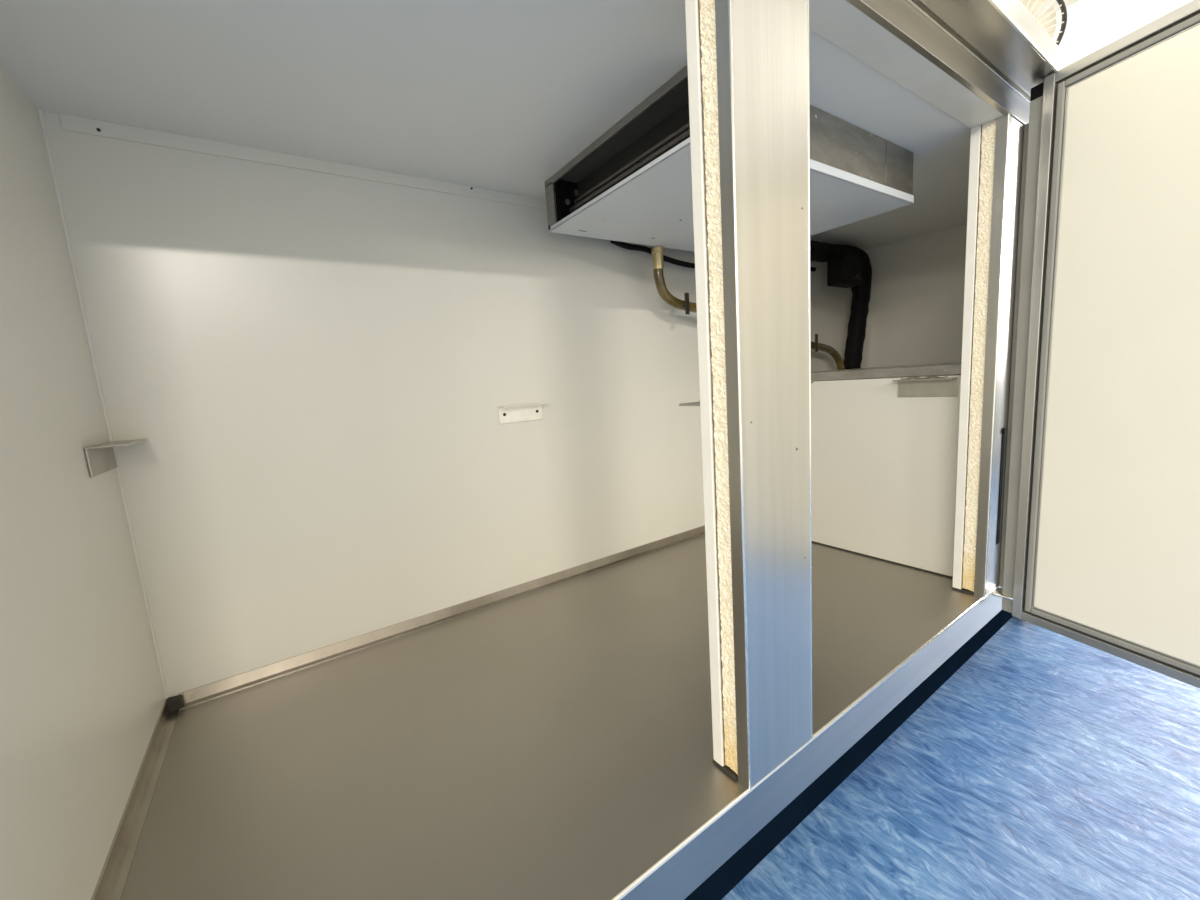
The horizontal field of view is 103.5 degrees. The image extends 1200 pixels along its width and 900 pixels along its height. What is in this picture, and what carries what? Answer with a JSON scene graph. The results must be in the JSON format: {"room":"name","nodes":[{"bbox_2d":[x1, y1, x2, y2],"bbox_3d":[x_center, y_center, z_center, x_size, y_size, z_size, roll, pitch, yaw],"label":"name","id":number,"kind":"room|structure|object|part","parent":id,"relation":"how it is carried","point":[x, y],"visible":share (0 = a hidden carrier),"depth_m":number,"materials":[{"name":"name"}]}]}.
{"room":"cargo space","nodes":[
{"label":"cargo space","id":0,"kind":"room"},
{"bbox_2d":[0,63,165,899],"bbox_3d":[-0.355,0.015,0.271,0.030,0.571,0.384,-9,10,-34],"label":"wall","id":1,"kind":"structure","parent":0,"point":[82,696],"depth_m":0.31,"materials":[{"name":"white paint"}]},
{"bbox_2d":[84,438,147,477],"bbox_3d":[-0.417,0.006,0.412,0.026,0.024,0.072,-9,10,-34],"label":"bracket","id":2,"kind":"object","parent":1,"relation":"attached to","point":[100,458],"visible":1,"depth_m":0.40,"materials":[{"name":"metal"}]},
{"bbox_3d":[-0.427,0.007,0.406,0.002,0.024,0.072,-9,10,-34],"label":"plate","id":3,"kind":"part","parent":2,"relation":"part of","materials":[{"name":"metal"}]},
{"bbox_2d":[91,702,179,899],"bbox_3d":[-0.320,0.268,0.317,0.010,0.012,0.367,-9,10,-34],"label":"baseboard","id":4,"kind":"structure","parent":1,"relation":"attached to","point":[111,883],"depth_m":0.34,"materials":[{"name":"metal"}]},
{"bbox_2d":[42,111,850,696],"bbox_3d":[0.069,-0.091,0.804,1.346,0.571,0.030,-9,10,-34],"label":"wall","id":5,"kind":"structure","parent":0,"point":[315,369],"depth_m":0.55,"materials":[{"name":"white paint"}]},
{"bbox_2d":[38,109,168,698],"bbox_3d":[-0.451,-0.018,0.434,0.003,0.539,0.003,-9,10,-34],"label":"trim","id":6,"kind":"structure","parent":5,"relation":"attached to","point":[40,113],"depth_m":0.43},
{"bbox_2d":[165,695,183,711],"bbox_3d":[-0.425,0.253,0.472,0.012,0.011,0.010,-9,10,-34],"label":"trim","id":7,"kind":"structure","parent":5,"relation":"attached to","point":[174,703],"depth_m":0.47,"materials":[{"name":"grey plastic"}]},
{"bbox_2d":[59,113,546,208],"bbox_3d":[0.065,-0.366,0.754,1.274,0.013,0.003,-9,10,-34],"label":"trim","id":8,"kind":"structure","parent":5,"relation":"attached to","point":[71,123],"depth_m":0.49,"materials":[{"name":"white paint"}]},
{"bbox_2d":[179,525,704,708],"bbox_3d":[-0.077,0.195,0.707,0.840,0.012,0.010,-9,10,-34],"label":"baseboard","id":9,"kind":"structure","parent":5,"relation":"attached to","point":[209,691],"depth_m":0.59,"materials":[{"name":"metal"}]},
{"bbox_2d":[498,403,547,423],"bbox_3d":[-0.105,-0.051,0.656,0.066,0.024,0.022,-9,10,-34],"label":"bracket","id":10,"kind":"object","parent":5,"relation":"attached to","point":[533,411],"visible":1,"depth_m":0.66,"materials":[{"name":"metal"}]},
{"bbox_2d":[679,402,699,405],"bbox_3d":[0.092,-0.025,0.356,0.066,0.024,0.024,-9,10,-34],"label":"bracket","id":11,"kind":"object","parent":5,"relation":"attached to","point":[691,403],"visible":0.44,"depth_m":0.34,"materials":[{"name":"metal"}]},
{"bbox_2d":[0,0,970,249],"bbox_3d":[0.158,-0.370,0.605,1.346,0.024,0.414,-9,10,-34],"label":"ceiling","id":12,"kind":"structure","parent":0,"point":[498,95],"depth_m":0.39,"materials":[{"name":"white paint"}]},
{"bbox_2d":[545,66,913,250],"bbox_3d":[0.163,-0.326,0.601,0.378,0.060,0.271,-9,10,-34],"label":"air conditioning unit","id":13,"kind":"object","parent":12,"relation":"attached to","point":[633,183],"visible":0.58,"depth_m":0.53,"materials":[{"name":"grey metal"}]},
{"bbox_3d":[0.045,-0.307,0.521,0.085,0.058,0.264,-9,10,-34],"label":"plate","id":14,"kind":"part","parent":13,"relation":"part of","materials":[{"name":"black"}]},
{"bbox_3d":[0.009,-0.303,0.497,0.003,0.055,0.269,-9,10,-34],"label":"frame","id":15,"kind":"part","parent":13,"relation":"part of","materials":[{"name":"metal"}]},
{"bbox_2d":[610,240,815,271],"bbox_3d":[0.229,-0.333,0.842,0.514,0.031,0.014,-9,10,-33],"label":"power cable","id":16,"kind":"object","parent":13,"relation":"hanging from","point":[624,245],"visible":0.46,"depth_m":0.74,"materials":[{"name":"black rubber"}]},
{"bbox_2d":[651,246,844,369],"bbox_3d":[0.306,-0.240,0.875,0.535,0.206,0.020,-9,10,-34],"label":"hose","id":17,"kind":"object","parent":13,"relation":"attached to","point":[657,252],"visible":0.7,"depth_m":0.74,"materials":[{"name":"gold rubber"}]},
{"bbox_2d":[121,534,980,899],"bbox_3d":[0.039,0.227,0.543,0.860,0.020,0.415,-9,10,-34],"label":"floor","id":18,"kind":"structure","parent":0,"point":[553,742],"depth_m":0.40,"materials":[{"name":"laminate"}]},
{"bbox_2d":[611,0,1030,899],"bbox_3d":[0.469,-0.057,0.574,1.740,0.678,0.041,-9,10,-34],"label":"frame","id":19,"kind":"object","parent":18,"relation":"on","point":[748,60],"visible":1,"depth_m":0.34,"materials":[{"name":"metal"}]},
{"bbox_3d":[0.117,-0.034,0.323,0.077,0.547,0.010,-9,10,-34],"label":"post","id":20,"kind":"part","parent":19,"relation":"part of","materials":[{"name":"metal"}]},
{"bbox_3d":[0.330,0.225,0.489,1.340,0.038,0.002,-9,10,-34],"label":"sill","id":21,"kind":"part","parent":19,"relation":"part of","materials":[{"name":"metal"}]},
{"bbox_3d":[0.455,-0.376,0.517,1.740,0.029,0.005,-9,10,-34],"label":"header rail","id":22,"kind":"part","parent":19,"relation":"part of","materials":[{"name":"metal"}]},
{"bbox_2d":[912,0,1072,99],"bbox_3d":[0.179,-0.394,0.588,1.410,0.025,0.501,-9,10,-34],"label":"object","id":23,"kind":"structure","parent":19,"relation":"attached to","point":[1003,34],"depth_m":0.43,"materials":[{"name":"metal"}]},
{"bbox_2d":[1020,0,1066,45],"bbox_3d":[0.783,-0.660,0.898,0.129,0.330,0.144,-9,10,-34],"label":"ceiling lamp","id":24,"kind":"object","parent":23,"relation":"on","point":[1047,20],"visible":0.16,"depth_m":0.83,"materials":[{"name":"beige plastic"}]},
{"bbox_3d":[0.513,-0.098,0.579,0.041,0.547,0.006,-9,10,-34],"label":"hinge post","id":25,"kind":"part","parent":19,"relation":"part of","materials":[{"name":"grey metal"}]},
{"bbox_2d":[1002,0,1199,688],"bbox_3d":[0.564,-0.072,0.357,0.044,0.597,0.420,-7,9,-18],"label":"door","id":26,"kind":"structure","parent":19,"relation":"attached to","point":[1102,542],"depth_m":0.47,"materials":[{"name":"metal"}]},
{"bbox_2d":[811,362,960,577],"bbox_3d":[0.535,-0.010,0.882,0.456,0.286,0.380,-9,10,-34],"label":"partition panel","id":27,"kind":"object","parent":18,"relation":"on","point":[884,463],"depth_m":0.69,"materials":[{"name":"white paint"}]},
{"bbox_2d":[810,240,871,368],"bbox_3d":[0.431,-0.288,0.947,0.438,0.265,0.057,-9,10,-34],"label":"insulated pipe","id":28,"kind":"object","parent":27,"relation":"attached to","point":[848,266],"visible":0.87,"depth_m":1.02,"materials":[{"name":"black rubber"}]},
{"bbox_3d":[0.539,-0.148,0.871,0.423,0.009,0.380,-9,10,-34],"label":"panel","id":29,"kind":"part","parent":27,"relation":"part of","materials":[{"name":"white paint"}]},
{"bbox_3d":[0.429,-0.082,0.627,0.020,0.024,0.070,-9,10,-34],"label":"bracket","id":30,"kind":"part","parent":27,"relation":"part of","materials":[{"name":"grey metal"}]},
{"bbox_2d":[992,586,1012,600],"bbox_3d":[0.512,0.179,0.593,0.030,0.006,0.026,-9,10,-34],"label":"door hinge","id":31,"kind":"object","parent":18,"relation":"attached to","point":[998,592],"visible":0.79,"depth_m":0.59,"materials":[{"name":"white metal"}]},
{"bbox_2d":[851,223,966,378],"bbox_3d":[0.727,-0.164,0.998,0.030,0.571,0.384,-9,10,-34],"label":"wall","id":32,"kind":"structure","parent":0,"point":[915,316],"depth_m":1.01,"materials":[{"name":"white paint"}]},
{"bbox_2d":[722,618,1199,899],"bbox_3d":[0.839,0.481,-0.160,4.530,0.030,2.920,-9,10,-34],"label":"floor","id":33,"kind":"structure","parent":0,"point":[1049,765],"depth_m":0.53,"materials":[{"name":"blue carpet"}]},
{"bbox_2d":[1033,0,1078,18],"bbox_3d":[0.713,-1.353,-0.424,4.530,0.035,2.920,-9,10,-34],"label":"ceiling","id":34,"kind":"structure","parent":0,"point":[1047,3],"depth_m":1.85,"materials":[{"name":"white"}]},
{"bbox_2d":[1053,0,1192,62],"bbox_3d":[2.634,-0.742,0.957,0.050,1.825,2.920,-9,10,-34],"label":"wall","id":35,"kind":"structure","parent":0,"point":[1092,25],"depth_m":1.79,"materials":[{"name":"white paint"}]}
]}

